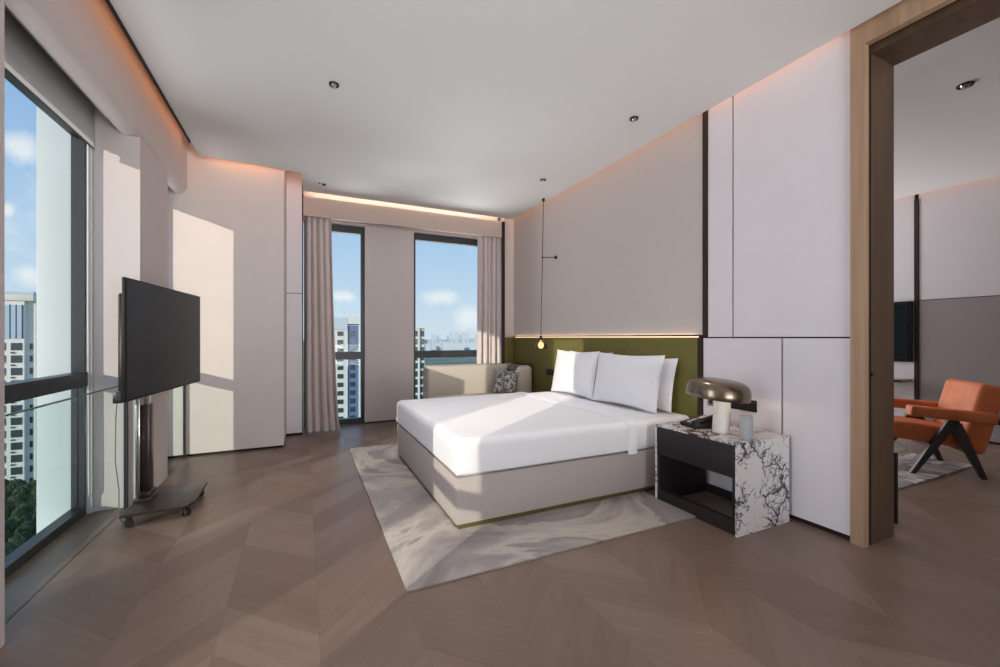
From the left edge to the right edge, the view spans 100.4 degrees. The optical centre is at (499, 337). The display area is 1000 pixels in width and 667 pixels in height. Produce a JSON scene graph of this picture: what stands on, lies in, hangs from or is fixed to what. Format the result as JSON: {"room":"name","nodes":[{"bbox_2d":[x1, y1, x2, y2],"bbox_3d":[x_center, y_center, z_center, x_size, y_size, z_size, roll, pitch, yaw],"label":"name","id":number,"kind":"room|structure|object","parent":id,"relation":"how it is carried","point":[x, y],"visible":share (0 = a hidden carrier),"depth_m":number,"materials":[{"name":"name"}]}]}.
{"room":"hotel room","nodes":[
{"label":"hotel room","id":0,"kind":"room"},
{"bbox_2d":[0,0,186,647],"bbox_3d":[-1.415,-0.450,0.119,0.340,3.300,8.820,0,0,-25],"label":"wall","id":1,"kind":"structure","parent":0,"point":[140,150],"depth_m":2.90,"materials":[{"name":"grey paint"}]},
{"bbox_2d":[5,71,93,578],"bbox_3d":[-2.527,-0.100,2.176,0.100,2.600,1.490,0,0,-25],"label":"window","id":2,"kind":"structure","parent":1,"relation":"in","point":[15,391],"depth_m":2.80,"materials":[{"name":"grey metal"}]},
{"bbox_2d":[5,4,107,495],"bbox_3d":[-2.461,-0.332,2.213,0.120,2.834,1.460,0,0,-25],"label":"roller blind","id":3,"kind":"object","parent":2,"relation":"attached to","point":[27,61],"visible":0.67,"depth_m":2.33,"materials":[{"name":"fabric"}]},
{"bbox_2d":[105,0,190,142],"bbox_3d":[-1.108,-1.814,0.153,0.015,0.092,8.020,0,0,-25],"label":"trim","id":4,"kind":"structure","parent":1,"relation":"attached to","point":[108,2],"depth_m":2.67,"materials":[{"name":"black"}]},
{"bbox_2d":[167,293,301,457],"bbox_3d":[-3.088,-0.450,4.896,1.380,3.300,1.210,0,0,-25],"label":"wall","id":5,"kind":"structure","parent":0,"point":[290,434],"depth_m":4.38,"materials":[{"name":"black"}]},
{"bbox_2d":[167,140,283,455],"bbox_3d":[-2.889,-0.463,4.310,1.160,3.275,0.020,0,0,-25],"label":"wall panel","id":6,"kind":"object","parent":5,"relation":"attached to","point":[225,232],"visible":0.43,"depth_m":4.34,"materials":[{"name":"paint"}]},
{"bbox_2d":[284,170,285,440],"bbox_3d":[-2.495,-0.463,4.816,0.015,3.275,0.560,0,0,-25],"label":"wall panel","id":7,"kind":"object","parent":5,"relation":"attached to","point":[284,170],"visible":0.57,"depth_m":4.72,"materials":[{"name":"paint"}]},
{"bbox_2d":[286,293,301,433],"bbox_3d":[-2.520,0.317,5.103,0.173,1.706,0.020,0,0,-25],"label":"wall panel","id":8,"kind":"object","parent":5,"relation":"attached to","point":[293,301],"visible":1,"depth_m":5.09,"materials":[{"name":"white paint"}]},
{"bbox_2d":[286,171,301,292],"bbox_3d":[-2.520,-1.322,5.103,0.173,1.556,0.020,0,0,-25],"label":"wall panel","id":9,"kind":"object","parent":5,"relation":"attached to","point":[293,179],"visible":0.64,"depth_m":5.09,"materials":[{"name":"white paint"}]},
{"bbox_2d":[302,193,302,434],"bbox_3d":[-2.434,-0.290,5.140,0.014,2.980,0.025,0,0,-25],"label":"trim","id":10,"kind":"structure","parent":5,"relation":"attached to","point":[302,193],"depth_m":5.13,"materials":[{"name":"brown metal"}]},
{"bbox_2d":[302,182,477,421],"bbox_3d":[-1.313,-0.450,6.234,2.970,3.300,0.300,0,0,-25],"label":"wall","id":11,"kind":"structure","parent":0,"point":[388,250],"depth_m":5.94,"materials":[{"name":"grey paint"}]},
{"bbox_2d":[304,221,364,427],"bbox_3d":[-2.269,-0.172,5.734,0.775,2.745,0.090,0,0,-25],"label":"window","id":12,"kind":"structure","parent":11,"relation":"in","point":[342,229],"depth_m":5.85,"materials":[{"name":"grey metal"}]},
{"bbox_2d":[365,420,395,422],"bbox_3d":[-1.626,1.190,6.065,0.665,0.020,0.240,0,0,-25],"label":"baseboard","id":13,"kind":"structure","parent":11,"relation":"attached to","point":[385,420],"depth_m":5.90,"materials":[{"name":"black"}]},
{"bbox_2d":[414,233,477,398],"bbox_3d":[-0.754,-0.172,6.447,1.235,2.745,0.090,0,0,-25],"label":"window","id":14,"kind":"structure","parent":11,"relation":"in","point":[417,237],"depth_m":6.34,"materials":[{"name":"grey metal"}]},
{"bbox_2d":[0,421,999,666],"bbox_3d":[2.060,1.260,2.433,8.600,0.120,10.050,0,0,-25],"label":"floor","id":15,"kind":"structure","parent":0,"point":[284,558],"depth_m":1.98,"materials":[{"name":"brown wood"}]},
{"bbox_2d":[5,385,127,507],"bbox_3d":[-2.323,0.762,2.272,0.020,0.875,1.486,0,0,-25],"label":"guard","id":16,"kind":"object","parent":15,"relation":"on","point":[55,402],"visible":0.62,"depth_m":2.92,"materials":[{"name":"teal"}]},
{"bbox_2d":[115,404,125,522],"bbox_3d":[-2.413,0.763,2.686,0.036,0.869,0.525,0,0,-31],"label":"power cord","id":17,"kind":"object","parent":15,"relation":"on","point":[116,404],"visible":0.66,"depth_m":2.54,"materials":[{"name":"grey plastic"}]},
{"bbox_2d":[120,395,206,527],"bbox_3d":[-2.310,0.530,2.906,0.363,1.340,0.535,0,0,-25],"label":"tv stand","id":18,"kind":"object","parent":15,"relation":"on","point":[149,498],"visible":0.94,"depth_m":2.84,"materials":[{"name":"grey metal"}]},
{"bbox_2d":[113,277,199,403],"bbox_3d":[-2.345,0.015,2.919,0.061,0.715,1.217,0,0,-19],"label":"television","id":19,"kind":"object","parent":18,"relation":"attached to","point":[159,327],"visible":1,"depth_m":2.71,"materials":[{"name":"black plastic"}]},
{"bbox_2d":[183,385,185,457],"bbox_3d":[-3.014,0.762,3.869,0.020,0.875,0.664,0,0,-25],"label":"guard","id":20,"kind":"object","parent":15,"relation":"on","point":[184,387],"visible":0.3,"depth_m":4.15,"materials":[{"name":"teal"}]},
{"bbox_2d":[423,363,531,398],"bbox_3d":[-0.244,0.787,5.588,1.407,0.826,0.841,0,0,-25],"label":"sofa","id":21,"kind":"object","parent":15,"relation":"on","point":[449,380],"visible":0.26,"depth_m":5.64,"materials":[{"name":"beige fabric"}]},
{"bbox_2d":[430,392,502,397],"bbox_3d":[-0.303,0.845,5.402,1.140,0.189,0.555,0,0,-25],"label":"seat cushion","id":22,"kind":"object","parent":21,"relation":"on","point":[432,394],"depth_m":5.50,"materials":[{"name":"beige fabric"}]},
{"bbox_2d":[493,370,518,392],"bbox_3d":[0.074,0.595,5.610,0.330,0.308,0.164,0,0,27],"label":"cushion","id":23,"kind":"object","parent":21,"relation":"on","point":[505,381],"visible":1,"depth_m":5.56,"materials":[{"name":"grey fabric"}]},
{"bbox_2d":[507,363,532,370],"bbox_3d":[0.273,0.530,5.822,0.284,0.340,0.279,0,0,-25],"label":"throw blanket","id":24,"kind":"object","parent":21,"relation":"on","point":[511,367],"visible":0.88,"depth_m":5.79,"materials":[{"name":"grey fabric"}]},
{"bbox_2d":[349,443,695,591],"bbox_3d":[-0.151,1.194,3.617,1.930,0.012,2.765,0,0,-25],"label":"rug","id":25,"kind":"object","parent":15,"relation":"on","point":[427,549],"visible":0.69,"depth_m":2.60,"materials":[{"name":"grey carpet"}]},
{"bbox_2d":[397,391,689,528],"bbox_3d":[0.270,0.912,3.796,2.032,0.552,1.832,0,0,-25],"label":"bed","id":26,"kind":"object","parent":25,"relation":"on","point":[474,499],"visible":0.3,"depth_m":2.93,"materials":[{"name":"beige fabric"}]},
{"bbox_2d":[396,392,637,475],"bbox_3d":[-0.008,0.744,3.665,1.434,0.252,1.866,0,0,-25],"label":"duvet","id":27,"kind":"object","parent":26,"relation":"on","point":[476,433],"visible":1,"depth_m":3.01,"materials":[{"name":"white fabric"}]},
{"bbox_2d":[551,349,599,398],"bbox_3d":[0.801,0.382,4.535,0.180,0.482,0.775,0,0,-25],"label":"pillow","id":28,"kind":"object","parent":26,"relation":"on","point":[574,372],"visible":1,"depth_m":4.40,"materials":[{"name":"white fabric"}]},
{"bbox_2d":[570,351,612,391],"bbox_3d":[0.947,0.389,4.540,0.122,0.469,0.750,0,0,-25],"label":"pillow","id":29,"kind":"object","parent":26,"relation":"on","point":[570,351],"visible":0.02,"depth_m":4.34,"materials":[{"name":"white fabric"}]},
{"bbox_2d":[592,352,664,413],"bbox_3d":[1.138,0.385,3.798,0.182,0.476,0.845,0,0,-25],"label":"pillow","id":30,"kind":"object","parent":26,"relation":"on","point":[633,381],"visible":1,"depth_m":3.66,"materials":[{"name":"white fabric"}]},
{"bbox_2d":[657,358,677,412],"bbox_3d":[1.283,0.399,3.822,0.124,0.449,0.795,0,0,-25],"label":"pillow","id":31,"kind":"object","parent":26,"relation":"on","point":[664,401],"visible":0.2,"depth_m":3.51,"materials":[{"name":"white fabric"}]},
{"bbox_2d":[655,421,788,537],"bbox_3d":[1.516,0.920,2.898,0.510,0.560,0.646,0,0,-25],"label":"nightstand","id":32,"kind":"object","parent":15,"relation":"on","point":[758,466],"visible":0.94,"depth_m":2.67,"materials":[{"name":"stone"}]},
{"bbox_2d":[680,415,712,428],"bbox_3d":[1.436,0.593,2.996,0.200,0.092,0.170,0,0,-11],"label":"telephone","id":33,"kind":"object","parent":32,"relation":"on","point":[701,421],"visible":0.73,"depth_m":2.92,"materials":[{"name":"black plastic"}]},
{"bbox_2d":[686,377,751,433],"bbox_3d":[1.481,0.457,2.836,0.397,0.364,0.396,0,0,-25],"label":"table lamp","id":34,"kind":"object","parent":32,"relation":"on","point":[724,392],"visible":1,"depth_m":2.73,"materials":[{"name":"gold stone"}]},
{"bbox_2d":[739,415,752,438],"bbox_3d":[1.568,0.570,2.657,0.080,0.139,0.080,0,0,-25],"label":"canister","id":35,"kind":"object","parent":32,"relation":"on","point":[745,421],"visible":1,"depth_m":2.63,"materials":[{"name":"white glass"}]},
{"bbox_2d":[894,440,907,523],"bbox_3d":[2.446,0.949,2.836,0.470,0.502,0.470,0,0,-25],"label":"side table","id":36,"kind":"object","parent":15,"relation":"on","point":[899,447],"visible":0.12,"depth_m":2.69,"materials":[{"name":"black metal"}]},
{"bbox_2d":[898,452,971,489],"bbox_3d":[3.017,1.194,4.641,1.910,0.012,2.570,0,0,-25],"label":"rug","id":37,"kind":"object","parent":15,"relation":"on","point":[933,468],"visible":0.04,"depth_m":3.78,"materials":[{"name":"grey carpet"}]},
{"bbox_2d":[894,379,999,479],"bbox_3d":[3.954,0.790,3.830,0.752,0.797,0.700,0,0,21],"label":"armchair","id":38,"kind":"object","parent":37,"relation":"on","point":[965,415],"visible":0.87,"depth_m":3.58,"materials":[{"name":"orange leather"}]},
{"bbox_2d":[109,0,901,218],"bbox_3d":[0.405,-1.820,1.406,3.790,0.080,9.000,0,0,-25],"label":"ceiling","id":39,"kind":"structure","parent":0,"point":[464,106],"depth_m":2.87,"materials":[{"name":"white paint"}]},
{"bbox_2d":[329,81,338,87],"bbox_3d":[-1.166,-1.769,2.926,0.068,0.022,0.068,0,0,-25],"label":"recessed light","id":40,"kind":"object","parent":39,"relation":"in","point":[333,84],"visible":1,"depth_m":2.92,"materials":[{"name":"black metal"}]},
{"bbox_2d":[535,198,556,348],"bbox_3d":[0.576,-0.818,5.308,0.287,1.924,0.159,0,0,37],"label":"pendant lamp","id":41,"kind":"object","parent":39,"relation":"hanging from","point":[540,345],"visible":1,"depth_m":5.34,"materials":[{"name":"black metal"}]},
{"bbox_2d":[630,116,637,120],"bbox_3d":[1.087,-1.769,3.380,0.068,0.022,0.068,0,0,-25],"label":"recessed light","id":42,"kind":"object","parent":39,"relation":"in","point":[633,118],"visible":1,"depth_m":3.37,"materials":[{"name":"black metal"}]},
{"bbox_2d":[498,217,513,362],"bbox_3d":[0.003,-0.450,6.660,0.175,3.300,0.650,0,0,-25],"label":"wall","id":43,"kind":"structure","parent":0,"point":[499,218],"depth_m":6.45,"materials":[{"name":"grey paint"}]},
{"bbox_2d":[501,221,504,363],"bbox_3d":[0.047,-0.275,6.305,0.048,2.950,0.030,0,0,-25],"label":"trim","id":44,"kind":"structure","parent":43,"relation":"attached to","point":[503,222],"depth_m":6.29,"materials":[{"name":"brown metal"}]},
{"bbox_2d":[504,218,512,335],"bbox_3d":[0.134,-1.061,6.351,0.150,2.078,0.020,0,0,-25],"label":"wall panel","id":45,"kind":"object","parent":43,"relation":"attached to","point":[508,222],"visible":0.64,"depth_m":6.34,"materials":[{"name":"paint"}]},
{"bbox_2d":[505,338,512,362],"bbox_3d":[0.138,0.601,6.345,0.150,1.198,0.035,0,0,-25],"label":"wall panel","id":46,"kind":"object","parent":43,"relation":"attached to","point":[508,341],"visible":0.36,"depth_m":6.33,"materials":[{"name":"green fabric"}]},
{"bbox_2d":[514,45,869,544],"bbox_3d":[1.159,-0.450,4.755,0.295,3.300,5.080,0,0,-25],"label":"wall","id":47,"kind":"structure","parent":0,"point":[840,534],"depth_m":2.63,"materials":[{"name":"black"}]},
{"bbox_2d":[513,336,698,417],"bbox_3d":[0.916,0.596,4.870,0.044,1.208,3.286,0,0,-25],"label":"headboard","id":48,"kind":"object","parent":47,"relation":"attached to","point":[685,350],"depth_m":4.11,"materials":[{"name":"green fabric"}]},
{"bbox_2d":[546,369,553,375],"bbox_3d":[0.649,0.448,5.373,0.011,0.077,0.169,0,0,-25],"label":"outlet","id":49,"kind":"object","parent":48,"relation":"attached to","point":[548,371],"visible":0.87,"depth_m":5.36,"materials":[{"name":"black plastic"}]},
{"bbox_2d":[513,114,701,335],"bbox_3d":[0.929,-1.061,4.867,0.025,2.078,3.342,0,0,-25],"label":"wall panel","id":50,"kind":"object","parent":47,"relation":"attached to","point":[625,239],"visible":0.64,"depth_m":4.21,"materials":[{"name":"paint"}]},
{"bbox_2d":[698,337,704,415],"bbox_3d":[1.627,0.600,3.366,0.040,1.200,0.037,0,0,-25],"label":"trim","id":51,"kind":"structure","parent":47,"relation":"attached to","point":[700,339],"depth_m":3.35,"materials":[{"name":"brown metal"}]},
{"bbox_2d":[702,110,707,336],"bbox_3d":[1.649,-1.052,3.331,0.030,2.095,0.045,0,0,-25],"label":"trim","id":52,"kind":"structure","parent":47,"relation":"attached to","point":[704,114],"depth_m":3.32,"materials":[{"name":"brown metal"}]},
{"bbox_2d":[708,96,733,336],"bbox_3d":[1.705,-1.052,3.217,0.025,2.096,0.203,0,0,-25],"label":"wall panel","id":53,"kind":"object","parent":47,"relation":"attached to","point":[720,116],"visible":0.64,"depth_m":3.21,"materials":[{"name":"white paint"}]},
{"bbox_2d":[703,338,782,491],"bbox_3d":[1.772,0.586,3.076,0.025,1.159,0.601,0,0,-25],"label":"wall panel","id":54,"kind":"object","parent":47,"relation":"attached to","point":[757,363],"visible":0.57,"depth_m":2.98,"materials":[{"name":"white paint"}]},
{"bbox_2d":[707,399,713,405],"bbox_3d":[1.659,0.505,3.274,0.012,0.066,0.063,0,0,-25],"label":"outlet","id":55,"kind":"object","parent":54,"relation":"attached to","point":[709,402],"visible":0.55,"depth_m":3.27,"materials":[{"name":"grey plastic"}]},
{"bbox_2d":[731,400,756,412],"bbox_3d":[1.768,0.490,3.041,0.012,0.084,0.212,0,0,-25],"label":"switch panel","id":56,"kind":"object","parent":54,"relation":"attached to","point":[751,407],"visible":0.49,"depth_m":3.00,"materials":[{"name":"black plastic"}]},
{"bbox_2d":[746,402,753,410],"bbox_3d":[1.791,0.490,2.982,0.002,0.060,0.060,0,0,-25],"label":"switch","id":57,"kind":"object","parent":56,"relation":"attached to","point":[750,406],"depth_m":2.98,"materials":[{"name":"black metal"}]},
{"bbox_2d":[734,30,849,336],"bbox_3d":[1.911,-1.052,2.779,0.025,2.096,0.737,0,0,-25],"label":"wall panel","id":58,"kind":"object","parent":47,"relation":"attached to","point":[792,125],"visible":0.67,"depth_m":2.72,"materials":[{"name":"white paint"}]},
{"bbox_2d":[783,338,849,535],"bbox_3d":[1.987,0.586,2.619,0.025,1.159,0.383,0,0,-25],"label":"wall panel","id":59,"kind":"object","parent":47,"relation":"attached to","point":[816,371],"visible":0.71,"depth_m":2.59,"materials":[{"name":"white paint"}]},
{"bbox_2d":[894,17,999,199],"bbox_3d":[3.996,-1.820,3.427,3.650,0.080,9.600,0,0,-25],"label":"ceiling","id":60,"kind":"structure","parent":0,"point":[945,136],"depth_m":3.34,"materials":[{"name":"white paint"}]},
{"bbox_2d":[956,81,974,89],"bbox_3d":[3.277,-1.769,2.936,0.090,0.022,0.090,0,0,-25],"label":"recessed light","id":61,"kind":"object","parent":60,"relation":"in","point":[968,84],"visible":1,"depth_m":2.92,"materials":[{"name":"black metal"}]},
{"bbox_2d":[915,194,999,444],"bbox_3d":[5.870,-0.450,4.225,0.180,3.300,10.050,0,0,-25],"label":"wall","id":62,"kind":"structure","parent":0,"point":[916,195],"depth_m":4.88,"materials":[{"name":"black"}]},
{"bbox_2d":[894,195,914,416],"bbox_3d":[4.908,-0.465,6.036,0.020,3.270,1.655,0,0,-25],"label":"wall panel","id":63,"kind":"object","parent":62,"relation":"attached to","point":[903,207],"visible":0.07,"depth_m":5.37,"materials":[{"name":"white paint"}]},
{"bbox_2d":[894,378,911,382],"bbox_3d":[4.822,0.546,5.838,0.301,0.028,1.340,0,0,-25],"label":"wall shelf","id":64,"kind":"object","parent":63,"relation":"attached to","point":[900,380],"visible":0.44,"depth_m":5.26,"materials":[{"name":"brown wood"}]},
{"bbox_2d":[894,301,912,361],"bbox_3d":[4.991,-0.074,5.776,0.048,0.771,1.095,0,0,-25],"label":"television","id":65,"kind":"object","parent":63,"relation":"attached to","point":[903,311],"visible":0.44,"depth_m":5.34,"materials":[{"name":"black plastic"}]},
{"bbox_2d":[914,199,918,399],"bbox_3d":[5.264,-0.270,5.264,0.032,2.940,0.039,0,0,-25],"label":"trim","id":66,"kind":"structure","parent":62,"relation":"attached to","point":[916,202],"depth_m":5.25,"materials":[{"name":"brown metal"}]},
{"bbox_2d":[919,175,999,299],"bbox_3d":[6.535,-1.286,2.577,0.020,1.628,5.900,0,0,-25],"label":"wall panel","id":67,"kind":"object","parent":62,"relation":"attached to","point":[959,225],"visible":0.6,"depth_m":4.90,"materials":[{"name":"white paint"}]},
{"bbox_2d":[919,296,999,442],"bbox_3d":[6.535,0.354,2.577,0.020,1.632,5.900,0,0,-25],"label":"wall panel","id":68,"kind":"object","parent":62,"relation":"attached to","point":[959,338],"visible":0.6,"depth_m":4.92,"materials":[{"name":"white paint"}]},
{"bbox_3d":[3.244,-0.450,0.294,0.320,3.300,4.770,0,0,-25],"label":"wall","id":69,"kind":"structure","parent":0,"visible":0},
{"bbox_2d":[850,0,999,547],"bbox_3d":[2.592,-0.300,1.667,0.340,3.000,1.851,0,0,-25],"label":"door frame","id":70,"kind":"structure","parent":69,"relation":"in","point":[907,29],"depth_m":2.41,"materials":[{"name":"brown wood"}]},
{"bbox_3d":[2.060,-2.150,2.433,8.600,0.100,10.050,0,0,-25],"label":"ceiling slab","id":71,"kind":"structure","parent":0,"visible":0},
{"bbox_2d":[303,188,501,237],"bbox_3d":[-1.232,-1.803,5.780,2.708,0.594,0.150,0,0,-25],"label":"pelmet","id":72,"kind":"structure","parent":71,"relation":"attached to","point":[318,205],"depth_m":5.65,"materials":[{"name":"painted plasterboard"}]},
{"bbox_2d":[305,216,339,431],"bbox_3d":[-2.266,-0.203,5.325,0.416,2.794,0.132,0,0,-23],"label":"curtain","id":73,"kind":"object","parent":72,"relation":"hanging from","point":[321,404],"visible":0.96,"depth_m":5.29,"materials":[{"name":"fabric"}]},
{"bbox_2d":[477,236,499,363],"bbox_3d":[-0.176,-0.203,6.331,0.346,2.794,0.122,0,0,-25],"label":"curtain","id":74,"kind":"object","parent":72,"relation":"hanging from","point":[488,314],"visible":0.72,"depth_m":6.31,"materials":[{"name":"fabric"}]},
{"label":"outside","id":75,"kind":"structure","parent":0,"visible":0},
{"bbox_2d":[303,340,476,423],"bbox_3d":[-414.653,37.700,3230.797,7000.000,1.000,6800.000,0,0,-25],"label":"ground","id":76,"kind":"structure","parent":75,"point":[442,360],"depth_m":643.24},
{"bbox_2d":[5,510,10,519],"bbox_3d":[-91.814,34.232,76.173,3.441,5.936,3.445,0,0,6],"label":"tree","id":77,"kind":"object","parent":76,"relation":"on","point":[7,515],"visible":0.27,"depth_m":76.77,"materials":[{"name":"green plant"}]},
{"bbox_2d":[5,533,11,542],"bbox_3d":[-81.853,34.387,67.854,3.387,5.626,3.215,0,0,14],"label":"tree","id":78,"kind":"object","parent":76,"relation":"on","point":[7,536],"visible":0.27,"depth_m":68.25,"materials":[{"name":"green plant"}]},
{"bbox_2d":[5,485,13,496],"bbox_3d":[-105.432,34.411,88.805,3.332,5.578,3.220,0,0,-1],"label":"tree","id":79,"kind":"object","parent":76,"relation":"on","point":[8,490],"visible":0.33,"depth_m":88.60,"materials":[{"name":"green plant"}]},
{"bbox_2d":[5,500,15,514],"bbox_3d":[-95.509,34.212,80.285,3.538,5.976,3.298,0,0,38],"label":"tree","id":80,"kind":"object","parent":76,"relation":"on","point":[10,506],"visible":0.42,"depth_m":80.38,"materials":[{"name":"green plant"}]},
{"bbox_2d":[5,542,17,556],"bbox_3d":[-75.525,34.265,63.535,3.544,5.870,3.513,0,0,-40],"label":"tree","id":81,"kind":"object","parent":76,"relation":"on","point":[10,547],"visible":0.24,"depth_m":63.49,"materials":[{"name":"green plant"}]},
{"bbox_2d":[5,519,20,537],"bbox_3d":[-85.574,34.261,72.020,3.611,5.877,3.555,0,0,7],"label":"tree","id":82,"kind":"object","parent":76,"relation":"on","point":[11,525],"visible":0.43,"depth_m":71.83,"materials":[{"name":"green plant"}]},
{"bbox_2d":[7,478,26,488],"bbox_3d":[-108.107,34.350,92.983,3.286,5.699,3.491,0,0,-26],"label":"tree","id":83,"kind":"object","parent":76,"relation":"on","point":[15,483],"visible":0.39,"depth_m":92.52,"materials":[{"name":"green plant"}]},
{"bbox_2d":[7,493,30,506],"bbox_3d":[-97.877,34.383,84.603,3.438,5.634,3.403,0,0,14],"label":"tree","id":84,"kind":"object","parent":76,"relation":"on","point":[20,498],"visible":0.48,"depth_m":83.96,"materials":[{"name":"green plant"}]},
{"bbox_2d":[8,507,32,523],"bbox_3d":[-87.815,34.230,76.177,3.551,5.941,3.273,0,0,-16],"label":"tree","id":85,"kind":"object","parent":76,"relation":"on","point":[20,515],"visible":0.49,"depth_m":75.72,"materials":[{"name":"green plant"}]},
{"bbox_2d":[5,291,36,482],"bbox_3d":[-120.952,13.100,104.258,12.300,48.200,13.000,0,0,-23],"label":"apartment tower","id":86,"kind":"structure","parent":76,"relation":"on","point":[20,307],"depth_m":100.10,"materials":[{"name":"white concrete"}]},
{"bbox_2d":[8,531,34,546],"bbox_3d":[-77.632,34.377,67.857,3.205,5.647,3.252,0,0,-36],"label":"tree","id":87,"kind":"object","parent":76,"relation":"on","point":[20,538],"visible":0.48,"depth_m":67.10,"materials":[{"name":"green plant"}]},
{"bbox_2d":[11,483,34,496],"bbox_3d":[-101.420,34.261,88.896,3.781,5.879,3.713,0,0,42],"label":"tree","id":88,"kind":"object","parent":76,"relation":"on","point":[26,488],"visible":0.45,"depth_m":88.21,"materials":[{"name":"green plant"}]},
{"bbox_2d":[14,520,36,534],"bbox_3d":[-81.581,34.458,71.983,3.255,5.485,3.312,0,0,10],"label":"tree","id":89,"kind":"object","parent":76,"relation":"on","point":[30,526],"visible":0.51,"depth_m":71.29,"materials":[{"name":"green plant"}]},
{"bbox_2d":[16,500,36,514],"bbox_3d":[-91.473,34.472,80.465,3.160,5.456,3.489,0,0,-29],"label":"tree","id":90,"kind":"object","parent":76,"relation":"on","point":[27,506],"visible":0.41,"depth_m":80.16,"materials":[{"name":"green plant"}]},
{"bbox_2d":[25,494,36,503],"bbox_3d":[-94.007,34.301,84.556,3.366,5.799,3.398,0,0,-5],"label":"tree","id":91,"kind":"object","parent":76,"relation":"on","point":[34,498],"visible":0.17,"depth_m":83.58,"materials":[{"name":"green plant"}]},
{"bbox_2d":[28,479,36,486],"bbox_3d":[-104.126,34.424,93.045,3.252,5.552,3.005,0,0,5],"label":"tree","id":92,"kind":"object","parent":76,"relation":"on","point":[33,483],"visible":0.17,"depth_m":92.40,"materials":[{"name":"green plant"}]},
{"bbox_2d":[30,485,36,495],"bbox_3d":[-97.498,34.158,88.733,3.651,6.084,3.600,0,0,-1],"label":"tree","id":93,"kind":"object","parent":76,"relation":"on","point":[34,490],"visible":0.14,"depth_m":87.65,"materials":[{"name":"green plant"}]},
{"bbox_2d":[30,512,36,520],"bbox_3d":[-83.699,34.374,76.131,3.256,5.651,3.128,0,0,3],"label":"tree","id":94,"kind":"object","parent":76,"relation":"on","point":[34,517],"visible":0.12,"depth_m":74.92,"materials":[{"name":"green plant"}]},
{"bbox_2d":[37,107,70,532],"bbox_3d":[-3.187,16.950,3.098,0.250,40.500,0.320,0,0,-25],"label":"column","id":95,"kind":"structure","parent":76,"relation":"on","point":[53,142],"depth_m":2.94,"materials":[{"name":"grey"}]},
{"bbox_2d":[334,315,359,418],"bbox_3d":[-55.960,14.600,155.445,18.000,45.200,14.300,0,0,-20],"label":"apartment tower","id":96,"kind":"structure","parent":76,"relation":"on","point":[346,330],"depth_m":148.77,"materials":[{"name":"grey concrete"}]},
{"bbox_2d":[415,327,424,398],"bbox_3d":[-35.126,16.600,161.573,11.200,41.200,14.300,0,0,-12],"label":"apartment tower","id":97,"kind":"structure","parent":76,"relation":"on","point":[419,331],"depth_m":155.64,"materials":[{"name":"grey concrete"}]},
{"bbox_2d":[425,343,430,350],"bbox_3d":[-164.294,24.440,950.776,11.779,25.519,7.068,0,0,-10],"label":"block","id":98,"kind":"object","parent":76,"relation":"on","point":[427,346],"visible":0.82,"depth_m":947.40,"materials":[{"name":"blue glass"}]},
{"bbox_2d":[431,334,433,344],"bbox_3d":[-332.509,10.194,2059.298,15.577,54.011,9.346,0,0,-9],"label":"tower","id":99,"kind":"structure","parent":76,"relation":"on","point":[432,335],"depth_m":2054.71,"materials":[{"name":"blue glass"}]},
{"bbox_2d":[437,342,441,349],"bbox_3d":[-144.052,23.498,987.202,12.097,27.405,7.258,0,0,-8],"label":"block","id":100,"kind":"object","parent":76,"relation":"on","point":[439,345],"visible":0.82,"depth_m":983.70,"materials":[{"name":"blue glass"}]},
{"bbox_2d":[442,341,446,349],"bbox_3d":[-158.733,23.972,1198.166,13.344,26.457,8.007,0,0,-8],"label":"block","id":101,"kind":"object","parent":76,"relation":"on","point":[444,344],"visible":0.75,"depth_m":1194.12,"materials":[{"name":"blue glass"}]},
{"bbox_2d":[447,341,453,349],"bbox_3d":[-119.010,22.921,999.753,15.507,28.559,9.304,0,0,-7],"label":"block","id":102,"kind":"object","parent":76,"relation":"on","point":[450,345],"visible":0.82,"depth_m":995.05,"materials":[{"name":"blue glass"}]},
{"bbox_2d":[449,333,453,341],"bbox_3d":[-179.161,9.644,1536.146,15.781,55.113,9.469,0,0,-7],"label":"tower","id":103,"kind":"structure","parent":76,"relation":"on","point":[451,336],"depth_m":1531.41,"materials":[{"name":"blue glass"}]},
{"bbox_2d":[454,333,458,342],"bbox_3d":[-194.876,7.926,1858.462,19.940,58.548,11.964,0,0,-6],"label":"tower","id":104,"kind":"structure","parent":76,"relation":"on","point":[456,335],"depth_m":1852.65,"materials":[{"name":"blue glass"}]},
{"bbox_2d":[454,342,458,349],"bbox_3d":[-125.597,25.827,1189.371,18.392,22.746,11.035,0,0,-6],"label":"block","id":105,"kind":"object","parent":76,"relation":"on","point":[456,345],"visible":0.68,"depth_m":1183.96,"materials":[{"name":"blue glass"}]},
{"bbox_2d":[459,342,463,349],"bbox_3d":[-89.942,24.560,975.939,11.610,25.280,6.966,0,0,-5],"label":"block","id":106,"kind":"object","parent":76,"relation":"on","point":[461,346],"visible":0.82,"depth_m":972.47,"materials":[{"name":"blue glass"}]},
{"bbox_2d":[462,333,464,343],"bbox_3d":[-118.803,10.996,1356.538,12.449,52.409,7.469,0,0,-5],"label":"tower","id":107,"kind":"structure","parent":76,"relation":"on","point":[463,334],"depth_m":1352.79,"materials":[{"name":"blue glass"}]},
{"bbox_2d":[464,342,469,349],"bbox_3d":[-98.474,25.688,1250.943,16.182,23.025,9.709,0,0,-5],"label":"block","id":108,"kind":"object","parent":76,"relation":"on","point":[466,345],"visible":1,"depth_m":1246.24,"materials":[{"name":"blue glass"}]},
{"bbox_2d":[470,340,475,349],"bbox_3d":[-61.934,22.126,948.752,14.352,30.148,8.611,0,0,-4],"label":"block","id":109,"kind":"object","parent":76,"relation":"on","point":[472,344],"visible":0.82,"depth_m":944.63,"materials":[{"name":"blue glass"}]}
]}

